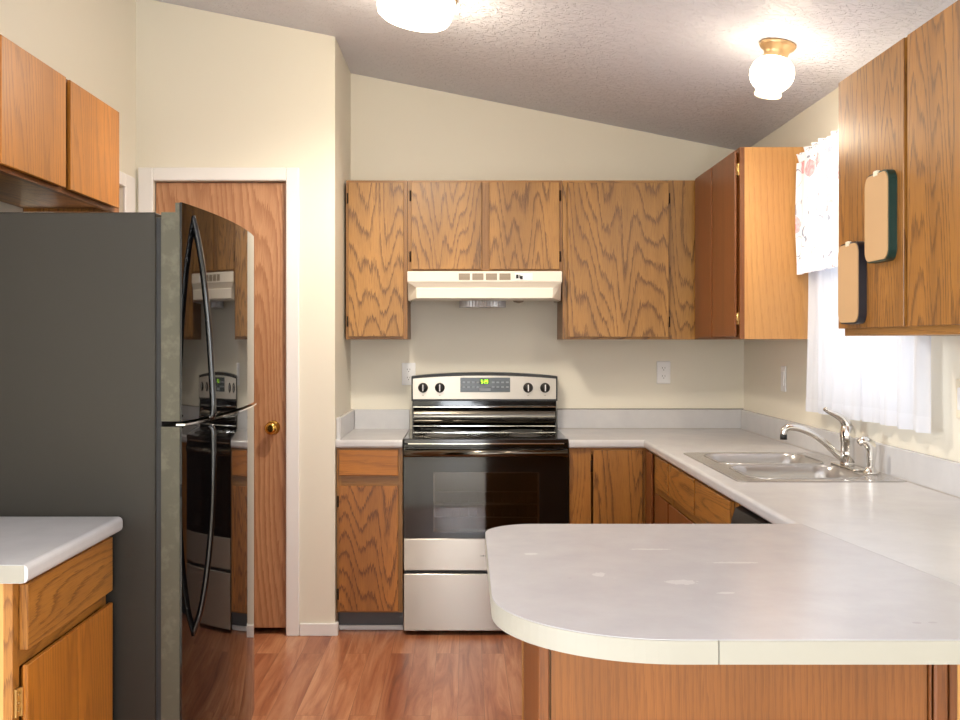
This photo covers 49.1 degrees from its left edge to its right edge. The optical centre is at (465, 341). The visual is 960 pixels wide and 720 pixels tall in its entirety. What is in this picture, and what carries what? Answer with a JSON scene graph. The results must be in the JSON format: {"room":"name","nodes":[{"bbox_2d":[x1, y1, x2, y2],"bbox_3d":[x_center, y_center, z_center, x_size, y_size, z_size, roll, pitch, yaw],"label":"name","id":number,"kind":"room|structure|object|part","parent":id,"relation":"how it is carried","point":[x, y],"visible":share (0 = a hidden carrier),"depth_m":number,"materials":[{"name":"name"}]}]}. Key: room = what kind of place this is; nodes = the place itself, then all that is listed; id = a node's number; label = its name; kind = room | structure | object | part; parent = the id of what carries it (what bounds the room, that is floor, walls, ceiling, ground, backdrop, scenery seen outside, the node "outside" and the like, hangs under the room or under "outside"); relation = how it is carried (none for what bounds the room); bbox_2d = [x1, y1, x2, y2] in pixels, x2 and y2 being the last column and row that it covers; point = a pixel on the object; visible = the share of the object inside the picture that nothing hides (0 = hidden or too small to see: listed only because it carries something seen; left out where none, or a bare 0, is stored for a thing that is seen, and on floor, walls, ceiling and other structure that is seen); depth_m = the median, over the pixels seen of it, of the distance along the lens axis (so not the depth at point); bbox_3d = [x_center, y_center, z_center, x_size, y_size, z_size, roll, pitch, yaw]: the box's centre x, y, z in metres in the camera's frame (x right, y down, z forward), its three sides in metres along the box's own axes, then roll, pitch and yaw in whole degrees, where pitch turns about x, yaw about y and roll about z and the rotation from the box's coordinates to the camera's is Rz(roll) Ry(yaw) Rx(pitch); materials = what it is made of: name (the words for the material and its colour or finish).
{"room":"kitchen","nodes":[
{"label":"kitchen","id":0,"kind":"room"},
{"bbox_2d":[0,0,135,211],"bbox_3d":[-1.581,-0.117,3.220,0.120,2.944,3.240,0,0,0],"label":"wall","id":1,"kind":"structure","parent":0,"point":[91,43],"depth_m":4.25,"materials":[{"name":"beige paint"}]},
{"bbox_2d":[0,34,118,211],"bbox_3d":[-1.355,-0.620,3.138,0.329,0.350,0.955,0,0,0],"label":"upper cabinet","id":2,"kind":"object","parent":1,"relation":"attached to","point":[59,142],"visible":0.97,"depth_m":3.08,"materials":[{"name":"brown wood"}]},
{"bbox_3d":[-1.200,-0.622,2.908,0.019,0.330,0.435,0,0,0],"label":"door","id":3,"kind":"part","parent":2,"relation":"part of","materials":[{"name":"brown wood"}]},
{"bbox_3d":[-1.200,-0.622,3.382,0.019,0.330,0.445,0,0,0],"label":"door","id":4,"kind":"part","parent":2,"relation":"part of","materials":[{"name":"brown wood"}]},
{"bbox_2d":[119,171,134,211],"bbox_3d":[-1.514,0.305,4.247,0.014,2.100,1.075,0,0,0],"label":"trim","id":5,"kind":"structure","parent":1,"relation":"attached to","point":[128,182],"depth_m":4.68,"materials":[{"name":"white paint"}]},
{"bbox_2d":[136,0,350,623],"bbox_3d":[-1.123,-0.129,5.230,1.037,2.968,0.780,0,0,0],"label":"wall","id":6,"kind":"structure","parent":0,"point":[214,90],"depth_m":4.84,"materials":[{"name":"beige paint"}]},
{"bbox_2d":[138,168,298,635],"bbox_3d":[-1.138,0.278,4.882,0.740,2.155,0.116,0,0,0],"label":"trim","id":7,"kind":"structure","parent":6,"relation":"attached to","point":[146,176],"depth_m":4.82,"materials":[{"name":"white paint"}]},
{"bbox_2d":[156,183,285,627],"bbox_3d":[-1.134,0.294,4.843,0.604,2.061,0.105,0,0,0],"label":"door","id":8,"kind":"structure","parent":6,"relation":"in","point":[259,208],"depth_m":4.86,"materials":[{"name":"brown wood"}]},
{"bbox_3d":[-0.893,0.398,4.825,0.066,0.066,0.070,0,0,0],"label":"knob","id":9,"kind":"part","parent":8,"relation":"part of","materials":[{"name":"gold metal"}]},
{"bbox_2d":[299,621,338,635],"bbox_3d":[-0.678,1.326,4.847,0.176,0.058,0.042,0,0,0],"label":"baseboard","id":10,"kind":"structure","parent":6,"relation":"attached to","point":[305,629],"depth_m":4.83,"materials":[{"name":"white paint"}]},
{"bbox_2d":[252,628,521,719],"bbox_3d":[-1.010,1.405,3.360,5.220,0.100,4.520,0,0,0],"label":"floor","id":11,"kind":"structure","parent":0,"point":[351,674],"depth_m":4.25,"materials":[{"name":"brown wood"}]},
{"bbox_2d":[0,537,112,719],"bbox_3d":[-1.216,0.924,2.445,0.603,0.862,0.560,0,0,0],"label":"base cabinet","id":12,"kind":"object","parent":11,"relation":"on","point":[56,626],"visible":0.9,"depth_m":2.39,"materials":[{"name":"brown wood"}]},
{"bbox_3d":[-0.945,0.875,2.445,0.019,0.764,0.560,0,0,0],"label":"frame","id":13,"kind":"part","parent":12,"relation":"part of","materials":[{"name":"brown wood"}]},
{"bbox_2d":[0,517,122,583],"bbox_3d":[-1.206,0.474,2.432,0.628,0.038,0.592,0,0,0],"label":"countertop","id":14,"kind":"structure","parent":12,"relation":"on","point":[30,547],"depth_m":2.44,"materials":[{"name":"grey laminate"}]},
{"bbox_3d":[-0.924,0.576,2.457,0.019,0.139,0.527,0,0,0],"label":"drawer","id":15,"kind":"part","parent":12,"relation":"part of","materials":[{"name":"brown wood"}]},
{"bbox_3d":[-0.924,0.962,2.457,0.019,0.571,0.527,0,0,0],"label":"door","id":16,"kind":"part","parent":12,"relation":"part of","materials":[{"name":"brown wood"}]},
{"bbox_2d":[0,202,255,719],"bbox_3d":[-1.086,0.495,3.223,0.830,1.719,0.955,0,0,0],"label":"refrigerator","id":17,"kind":"object","parent":11,"relation":"on","point":[127,339],"visible":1,"depth_m":2.75,"materials":[{"name":"grey metal"}]},
{"bbox_3d":[-0.757,-0.065,3.223,0.080,0.547,0.955,0,0,0],"label":"door","id":18,"kind":"part","parent":17,"relation":"part of","materials":[{"name":"grey metal"}]},
{"bbox_3d":[-0.757,0.751,3.223,0.080,1.057,0.955,0,0,0],"label":"door","id":19,"kind":"part","parent":17,"relation":"part of","materials":[{"name":"black metal"}]},
{"bbox_3d":[-0.707,0.507,2.825,0.072,0.571,0.017,0,0,0],"label":"handle","id":20,"kind":"part","parent":17,"relation":"part of","materials":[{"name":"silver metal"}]},
{"bbox_3d":[-0.708,-0.064,2.825,0.072,0.550,0.017,0,0,0],"label":"handle","id":21,"kind":"part","parent":17,"relation":"part of","materials":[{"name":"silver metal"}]},
{"bbox_3d":[-0.734,0.218,3.223,0.054,0.005,0.935,0,0,0],"label":"split trim","id":22,"kind":"part","parent":17,"relation":"part of","materials":[{"name":"silver metal"}]},
{"bbox_3d":[-0.733,0.751,3.223,0.044,1.057,0.955,0,0,0],"label":"panel","id":23,"kind":"part","parent":17,"relation":"part of","materials":[{"name":"metal"}]},
{"bbox_3d":[-0.733,-0.077,3.223,0.044,0.573,0.955,0,0,0],"label":"panel","id":24,"kind":"part","parent":17,"relation":"part of","materials":[{"name":"silver metal"}]},
{"bbox_2d":[337,446,404,629],"bbox_3d":[-0.447,0.924,5.176,0.306,0.862,0.643,0,0,0],"label":"base cabinet","id":25,"kind":"object","parent":11,"relation":"on","point":[370,481],"visible":0.94,"depth_m":4.86,"materials":[{"name":"brown wood"}]},
{"bbox_3d":[-0.451,0.561,4.863,0.274,0.118,0.016,0,0,0],"label":"drawer","id":26,"kind":"part","parent":25,"relation":"part of","materials":[{"name":"brown wood"}]},
{"bbox_3d":[-0.451,0.957,4.863,0.274,0.580,0.016,0,0,0],"label":"door","id":27,"kind":"part","parent":25,"relation":"part of","materials":[{"name":"brown wood"}]},
{"bbox_3d":[-0.447,1.344,4.937,0.302,0.022,0.014,0,0,0],"label":"shoe moulding","id":28,"kind":"part","parent":25,"relation":"part of","materials":[{"name":"white paint"}]},
{"bbox_2d":[335,409,409,447],"bbox_3d":[-0.449,0.424,5.175,0.309,0.138,0.649,0,0,0],"label":"countertop","id":29,"kind":"structure","parent":25,"relation":"on","point":[357,428],"depth_m":5.30,"materials":[{"name":"grey laminate"}]},
{"bbox_2d":[404,372,568,630],"bbox_3d":[0.092,0.757,5.147,0.761,1.196,0.686,0,0,0],"label":"range","id":30,"kind":"object","parent":11,"relation":"on","point":[484,451],"visible":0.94,"depth_m":4.85,"materials":[{"name":"silver metal"}]},
{"bbox_3d":[-0.220,0.237,5.366,0.051,0.051,0.024,0,0,0],"label":"control knob","id":31,"kind":"part","parent":30,"relation":"part of","materials":[{"name":"black plastic"}]},
{"bbox_3d":[-0.134,0.237,5.366,0.051,0.051,0.024,0,0,0],"label":"control knob","id":32,"kind":"part","parent":30,"relation":"part of","materials":[{"name":"black plastic"}]},
{"bbox_3d":[0.092,1.202,4.858,0.759,0.262,0.044,0,0,0],"label":"storage drawer","id":33,"kind":"part","parent":30,"relation":"part of","materials":[{"name":"silver metal"}]},
{"bbox_3d":[0.095,0.383,5.387,0.733,0.104,0.034,0,0,0],"label":"splash trim","id":34,"kind":"part","parent":30,"relation":"part of","materials":[{"name":"silver metal"}]},
{"bbox_3d":[0.095,0.395,5.389,0.725,0.108,0.030,0,0,0],"label":"splash panel","id":35,"kind":"part","parent":30,"relation":"part of","materials":[{"name":"grey metal"}]},
{"bbox_3d":[0.095,0.235,5.382,0.733,0.120,0.008,0,0,0],"label":"control panel","id":36,"kind":"part","parent":30,"relation":"part of","materials":[{"name":"silver metal"}]},
{"bbox_3d":[0.092,0.481,4.867,0.757,0.012,0.038,0,0,0],"label":"trim","id":37,"kind":"part","parent":30,"relation":"part of","materials":[{"name":"metal"}]},
{"bbox_3d":[0.092,0.472,4.844,0.721,0.006,0.004,0,0,0],"label":"trim","id":38,"kind":"part","parent":30,"relation":"part of","materials":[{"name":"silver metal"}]},
{"bbox_2d":[404,429,567,443],"bbox_3d":[0.092,0.461,5.122,0.761,0.024,0.555,0,0,0],"label":"cooktop","id":39,"kind":"object","parent":30,"relation":"in","point":[414,436],"depth_m":4.96,"materials":[{"name":"black glass"}]},
{"bbox_2d":[404,447,568,569],"bbox_3d":[0.092,0.772,5.057,0.759,0.566,0.506,0,0,0],"label":"oven","id":40,"kind":"object","parent":30,"relation":"in","point":[453,495],"depth_m":4.84,"materials":[{"name":"black glass"}]},
{"bbox_3d":[0.318,0.237,5.366,0.051,0.051,0.024,0,0,0],"label":"control knob","id":41,"kind":"part","parent":30,"relation":"part of","materials":[{"name":"black plastic"}]},
{"bbox_3d":[0.405,0.237,5.366,0.051,0.051,0.024,0,0,0],"label":"control knob","id":42,"kind":"part","parent":30,"relation":"part of","materials":[{"name":"black plastic"}]},
{"bbox_2d":[568,448,648,523],"bbox_3d":[0.966,0.924,5.176,0.971,0.862,0.643,0,0,0],"label":"base cabinet","id":43,"kind":"object","parent":11,"relation":"on","point":[606,485],"visible":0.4,"depth_m":4.86,"materials":[{"name":"brown wood"}]},
{"bbox_3d":[0.703,0.875,4.863,0.229,0.744,0.016,0,0,0],"label":"door","id":44,"kind":"part","parent":43,"relation":"part of","materials":[{"name":"brown wood"}]},
{"bbox_2d":[557,409,959,585],"bbox_3d":[0.965,0.422,3.550,0.978,0.142,3.897,0,0,0],"label":"countertop","id":45,"kind":"structure","parent":43,"relation":"on","point":[914,523],"depth_m":3.27,"materials":[{"name":"grey laminate"}]},
{"bbox_2d":[683,452,906,481],"bbox_3d":[1.155,0.534,3.831,0.552,0.172,0.884,0,0,0],"label":"sink","id":46,"kind":"object","parent":45,"relation":"in","point":[738,466],"visible":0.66,"depth_m":3.81,"materials":[{"name":"silver metal"}]},
{"bbox_3d":[1.137,0.535,4.032,0.385,0.169,0.345,0,0,0],"label":"bowl","id":47,"kind":"part","parent":46,"relation":"part of","materials":[{"name":"silver metal"}]},
{"bbox_3d":[1.137,0.535,3.632,0.385,0.169,0.355,0,0,0],"label":"bowl","id":48,"kind":"part","parent":46,"relation":"part of","materials":[{"name":"silver metal"}]},
{"bbox_2d":[857,437,878,474],"bbox_3d":[1.368,0.387,3.575,0.074,0.127,0.054,0,0,0],"label":"sprayer","id":49,"kind":"object","parent":46,"relation":"on","point":[868,443],"visible":1,"depth_m":3.56,"materials":[{"name":"silver metal"}]},
{"bbox_2d":[780,407,864,470],"bbox_3d":[1.259,0.342,3.760,0.268,0.217,0.250,0,0,0],"label":"kitchen faucet","id":50,"kind":"object","parent":45,"relation":"on","point":[846,455],"visible":0.98,"depth_m":3.75,"materials":[{"name":"silver metal"}]},
{"bbox_3d":[1.243,0.364,3.760,0.235,0.136,0.027,0,0,0],"label":"spout","id":51,"kind":"part","parent":50,"relation":"part of","materials":[{"name":"silver metal"}]},
{"bbox_3d":[1.331,0.274,3.760,0.103,0.082,0.039,0,0,0],"label":"lever","id":52,"kind":"part","parent":50,"relation":"part of","materials":[{"name":"silver metal"}]},
{"bbox_2d":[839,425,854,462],"bbox_3d":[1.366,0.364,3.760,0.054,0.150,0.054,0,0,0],"label":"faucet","id":53,"kind":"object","parent":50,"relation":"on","point":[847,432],"depth_m":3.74,"materials":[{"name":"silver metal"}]},
{"bbox_3d":[1.366,0.442,3.760,0.051,0.017,0.250,0,0,0],"label":"deck plate","id":54,"kind":"part","parent":50,"relation":"part of","materials":[{"name":"silver metal"}]},
{"bbox_2d":[646,451,672,523],"bbox_3d":[1.141,0.924,4.574,0.625,0.862,0.552,0,0,0],"label":"base cabinet","id":55,"kind":"object","parent":11,"relation":"on","point":[658,500],"visible":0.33,"depth_m":4.56,"materials":[{"name":"brown wood"}]},
{"bbox_3d":[0.836,0.875,4.766,0.016,0.744,0.143,0,0,0],"label":"door","id":56,"kind":"part","parent":55,"relation":"part of","materials":[{"name":"brown wood"}]},
{"bbox_3d":[0.836,0.956,4.460,0.016,0.582,0.290,0,0,0],"label":"door","id":57,"kind":"part","parent":55,"relation":"part of","materials":[{"name":"brown wood"}]},
{"bbox_3d":[0.836,0.568,4.460,0.016,0.130,0.290,0,0,0],"label":"drawer","id":58,"kind":"part","parent":55,"relation":"part of","materials":[{"name":"brown wood"}]},
{"bbox_2d":[669,465,740,523],"bbox_3d":[1.141,0.924,3.773,0.625,0.862,1.045,0,0,0],"label":"base cabinet","id":59,"kind":"object","parent":11,"relation":"on","point":[694,501],"visible":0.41,"depth_m":3.82,"materials":[{"name":"brown wood"}]},
{"bbox_3d":[0.836,0.956,4.054,0.016,0.582,0.472,0,0,0],"label":"door","id":60,"kind":"part","parent":59,"relation":"part of","materials":[{"name":"brown wood"}]},
{"bbox_3d":[0.836,0.568,4.054,0.016,0.130,0.472,0,0,0],"label":"drawer","id":61,"kind":"part","parent":59,"relation":"part of","materials":[{"name":"brown wood"}]},
{"bbox_3d":[0.836,0.568,3.548,0.016,0.130,0.500,0,0,0],"label":"drawer","id":62,"kind":"part","parent":59,"relation":"part of","materials":[{"name":"brown wood"}]},
{"bbox_2d":[522,641,959,719],"bbox_3d":[0.794,0.925,2.293,1.313,0.860,0.610,0,0,0],"label":"base cabinet","id":63,"kind":"object","parent":11,"relation":"on","point":[556,685],"visible":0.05,"depth_m":2.00,"materials":[{"name":"brown wood"}]},
{"bbox_3d":[0.145,0.925,2.307,0.010,0.860,0.503,0,0,0],"label":"panel","id":64,"kind":"part","parent":63,"relation":"part of","materials":[{"name":"brown wood"}]},
{"bbox_2d":[485,524,959,664],"bbox_3d":[0.504,0.474,2.111,0.916,0.038,1.018,0,0,0],"label":"countertop","id":65,"kind":"structure","parent":63,"relation":"on","point":[672,594],"depth_m":1.87,"materials":[{"name":"grey laminate"}]},
{"bbox_3d":[0.907,0.925,2.000,0.054,0.860,0.024,0,0,0],"label":"trim moulding","id":66,"kind":"part","parent":63,"relation":"part of","materials":[{"name":"brown wood"}]},
{"bbox_3d":[1.194,0.925,2.006,0.515,0.860,0.012,0,0,0],"label":"panel","id":67,"kind":"part","parent":63,"relation":"part of","materials":[{"name":"brown wood"}]},
{"bbox_2d":[731,505,771,523],"bbox_3d":[1.127,0.915,2.945,0.643,0.839,0.600,0,0,0],"label":"dishwasher","id":68,"kind":"object","parent":11,"relation":"on","point":[742,515],"visible":0.02,"depth_m":3.12,"materials":[{"name":"black plastic"}]},
{"bbox_2d":[351,73,743,428],"bbox_3d":[0.498,-0.025,5.560,2.204,2.761,0.120,0,0,0],"label":"wall","id":69,"kind":"structure","parent":0,"point":[400,131],"depth_m":5.50,"materials":[{"name":"beige paint"}]},
{"bbox_2d":[346,180,410,339],"bbox_3d":[-0.441,-0.403,5.330,0.303,0.785,0.335,0,0,0],"label":"upper cabinet","id":70,"kind":"object","parent":69,"relation":"attached to","point":[378,307],"visible":0.97,"depth_m":5.16,"materials":[{"name":"brown wood"}]},
{"bbox_2d":[402,363,415,384],"bbox_3d":[-0.300,0.170,5.495,0.072,0.117,0.009,0,0,0],"label":"electrical outlet","id":71,"kind":"object","parent":69,"relation":"attached to","point":[408,369],"visible":0.89,"depth_m":5.49,"materials":[{"name":"white plastic"}]},
{"bbox_2d":[405,375,410,380],"bbox_3d":[-0.300,0.191,5.493,0.034,0.029,0.004,0,0,0],"label":"receptacle","id":72,"kind":"object","parent":71,"relation":"attached to","point":[407,377],"depth_m":5.49,"materials":[{"name":"grey plastic"}]},
{"bbox_2d":[405,367,411,372],"bbox_3d":[-0.300,0.149,5.493,0.034,0.029,0.004,0,0,0],"label":"receptacle","id":73,"kind":"object","parent":71,"relation":"attached to","point":[407,369],"depth_m":5.49,"materials":[{"name":"grey plastic"}]},
{"bbox_2d":[408,180,561,270],"bbox_3d":[0.094,-0.569,5.330,0.762,0.452,0.335,0,0,0],"label":"upper cabinet","id":74,"kind":"object","parent":69,"relation":"attached to","point":[454,225],"visible":0.95,"depth_m":5.16,"materials":[{"name":"brown wood"}]},
{"bbox_3d":[-0.096,-0.569,5.171,0.346,0.428,0.016,0,0,0],"label":"door","id":75,"kind":"part","parent":74,"relation":"part of","materials":[{"name":"brown wood"}]},
{"bbox_2d":[407,271,561,307],"bbox_3d":[0.090,-0.256,5.282,0.749,0.169,0.427,0,0,0],"label":"range hood","id":76,"kind":"object","parent":74,"relation":"attached to","point":[472,289],"visible":1,"depth_m":5.09,"materials":[{"name":"beige metal"}]},
{"bbox_3d":[0.279,-0.314,5.075,0.086,0.034,0.002,0,0,0],"label":"switch panel","id":77,"kind":"part","parent":76,"relation":"part of","materials":[{"name":"white plastic"}]},
{"bbox_3d":[0.287,-0.569,5.171,0.344,0.428,0.016,0,0,0],"label":"door","id":78,"kind":"part","parent":74,"relation":"part of","materials":[{"name":"brown wood"}]},
{"bbox_2d":[557,180,756,339],"bbox_3d":[0.965,-0.403,5.330,0.976,0.785,0.335,0,0,0],"label":"upper cabinet","id":79,"kind":"object","parent":69,"relation":"attached to","point":[628,246],"visible":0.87,"depth_m":5.16,"materials":[{"name":"brown wood"}]},
{"bbox_3d":[0.748,-0.402,5.171,0.498,0.759,0.016,0,0,0],"label":"door","id":80,"kind":"part","parent":79,"relation":"part of","materials":[{"name":"brown wood"}]},
{"bbox_3d":[0.965,-0.403,5.189,0.976,0.785,0.019,0,0,0],"label":"frame","id":81,"kind":"part","parent":79,"relation":"part of","materials":[{"name":"brown wood"}]},
{"bbox_2d":[657,361,669,383],"bbox_3d":[1.034,0.162,5.495,0.072,0.117,0.009,0,0,0],"label":"electrical outlet","id":82,"kind":"object","parent":69,"relation":"attached to","point":[663,367],"visible":1,"depth_m":5.49,"materials":[{"name":"white plastic"}]},
{"bbox_2d":[660,374,666,378],"bbox_3d":[1.034,0.183,5.493,0.034,0.029,0.004,0,0,0],"label":"receptacle","id":83,"kind":"object","parent":82,"relation":"attached to","point":[662,376],"depth_m":5.49,"materials":[{"name":"grey plastic"}]},
{"bbox_2d":[660,366,666,370],"bbox_3d":[1.034,0.141,5.493,0.034,0.029,0.004,0,0,0],"label":"receptacle","id":84,"kind":"object","parent":82,"relation":"attached to","point":[662,368],"depth_m":5.49,"materials":[{"name":"grey plastic"}]},
{"bbox_2d":[155,0,956,149],"bbox_3d":[-1.010,-1.396,1.235,5.220,0.860,8.770,0,0,0],"label":"ceiling","id":85,"kind":"structure","parent":0,"point":[680,69],"depth_m":4.38,"materials":[{"name":"white paint"}]},
{"bbox_2d":[377,0,456,32],"bbox_3d":[-0.183,-1.265,3.950,0.304,0.171,0.300,0,0,0],"label":"drum ceiling light","id":86,"kind":"object","parent":85,"relation":"attached to","point":[429,16],"visible":1,"depth_m":3.87,"materials":[{"name":"white glass"}]},
{"bbox_2d":[749,38,796,99],"bbox_3d":[1.096,-0.972,3.750,0.163,0.206,0.156,0,0,0],"label":"globe ceiling light","id":87,"kind":"object","parent":85,"relation":"attached to","point":[772,73],"visible":1,"depth_m":3.70,"materials":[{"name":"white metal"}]},
{"bbox_3d":[1.093,-0.956,3.750,0.156,0.129,0.156,0,0,0],"label":"glass globe","id":88,"kind":"part","parent":87,"relation":"part of","materials":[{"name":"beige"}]},
{"bbox_2d":[744,88,959,461],"bbox_3d":[1.525,0.180,1.250,0.140,2.349,8.500,0,0,0],"label":"wall","id":89,"kind":"structure","parent":0,"point":[764,359],"depth_m":4.41,"materials":[{"name":"beige paint"}]},
{"bbox_2d":[695,147,814,338],"bbox_3d":[1.282,-0.405,4.739,0.343,0.790,0.838,0,0,0],"label":"upper cabinet","id":90,"kind":"object","parent":89,"relation":"attached to","point":[748,285],"visible":0.97,"depth_m":4.32,"materials":[{"name":"brown wood"}]},
{"bbox_3d":[1.118,-0.403,4.920,0.016,0.766,0.335,0,0,0],"label":"door","id":91,"kind":"part","parent":90,"relation":"part of","materials":[{"name":"brown wood"}]},
{"bbox_3d":[1.137,-0.405,4.739,0.019,0.790,0.838,0,0,0],"label":"frame","id":92,"kind":"part","parent":90,"relation":"part of","materials":[{"name":"brown wood"}]},
{"bbox_3d":[1.118,-0.403,4.537,0.016,0.766,0.393,0,0,0],"label":"door","id":93,"kind":"part","parent":90,"relation":"part of","materials":[{"name":"brown wood"}]},
{"bbox_2d":[557,409,959,496],"bbox_3d":[0.965,0.420,3.550,0.978,0.130,3.897,0,0,0],"label":"backsplash","id":94,"kind":"structure","parent":89,"relation":"attached to","point":[941,474],"depth_m":4.96,"materials":[{"name":"grey laminate"}]},
{"bbox_2d":[781,366,785,391],"bbox_3d":[1.450,0.170,4.800,0.010,0.117,0.070,0,0,0],"label":"light switch","id":95,"kind":"object","parent":89,"relation":"attached to","point":[783,368],"visible":1,"depth_m":4.79,"materials":[{"name":"white plastic"}]},
{"bbox_2d":[838,0,959,335],"bbox_3d":[1.296,-0.409,2.715,0.313,0.785,1.000,0,0,0],"label":"upper cabinet","id":96,"kind":"object","parent":89,"relation":"attached to","point":[899,111],"visible":0.97,"depth_m":2.69,"materials":[{"name":"brown wood"}]},
{"bbox_2d":[838,241,866,323],"bbox_3d":[1.126,-0.172,3.067,0.027,0.241,0.165,0,0,0],"label":"cutting board","id":97,"kind":"object","parent":96,"relation":"attached to","point":[852,263],"visible":0.98,"depth_m":3.03,"materials":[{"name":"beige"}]},
{"bbox_3d":[1.149,-0.415,2.975,0.019,0.753,0.479,0,0,0],"label":"door","id":98,"kind":"part","parent":96,"relation":"part of","materials":[{"name":"brown wood"}]},
{"bbox_2d":[865,169,896,263],"bbox_3d":[1.126,-0.340,2.857,0.027,0.248,0.165,0,0,0],"label":"cutting board","id":99,"kind":"object","parent":96,"relation":"attached to","point":[881,186],"visible":1,"depth_m":2.82,"materials":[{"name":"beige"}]},
{"bbox_3d":[1.149,-0.415,2.471,0.019,0.753,0.483,0,0,0],"label":"door","id":100,"kind":"part","parent":96,"relation":"part of","materials":[{"name":"brown wood"}]},
{"bbox_2d":[956,379,959,418],"bbox_3d":[1.450,0.168,3.050,0.010,0.117,0.116,0,0,0],"label":"light switch","id":101,"kind":"object","parent":89,"relation":"attached to","point":[957,380],"visible":1,"depth_m":3.09,"materials":[{"name":"beige plastic"}]},
{"bbox_3d":[1.416,-0.718,3.732,0.076,0.025,1.117,0,0,0],"label":"curtain rod","id":102,"kind":"object","parent":89,"relation":"attached to","visible":0},
{"bbox_2d":[795,131,837,274],"bbox_3d":[1.357,-0.526,3.734,0.049,0.506,1.136,0,0,0],"label":"valance","id":103,"kind":"object","parent":102,"relation":"hanging from","point":[816,206],"visible":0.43,"depth_m":4.04,"materials":[{"name":"fabric"}]},
{"bbox_2d":[806,266,860,420],"bbox_3d":[1.390,-0.209,4.013,0.040,0.982,0.563,0,0,0],"label":"sheer curtain","id":104,"kind":"object","parent":102,"relation":"hanging from","point":[833,381],"visible":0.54,"depth_m":4.04,"materials":[{"name":"white fabric"}]},
{"bbox_2d":[860,336,930,433],"bbox_3d":[1.398,-0.211,3.454,0.042,0.978,0.585,0,0,0],"label":"sheer curtain","id":105,"kind":"object","parent":102,"relation":"hanging from","point":[895,370],"visible":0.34,"depth_m":3.39,"materials":[{"name":"white fabric"}]}
]}

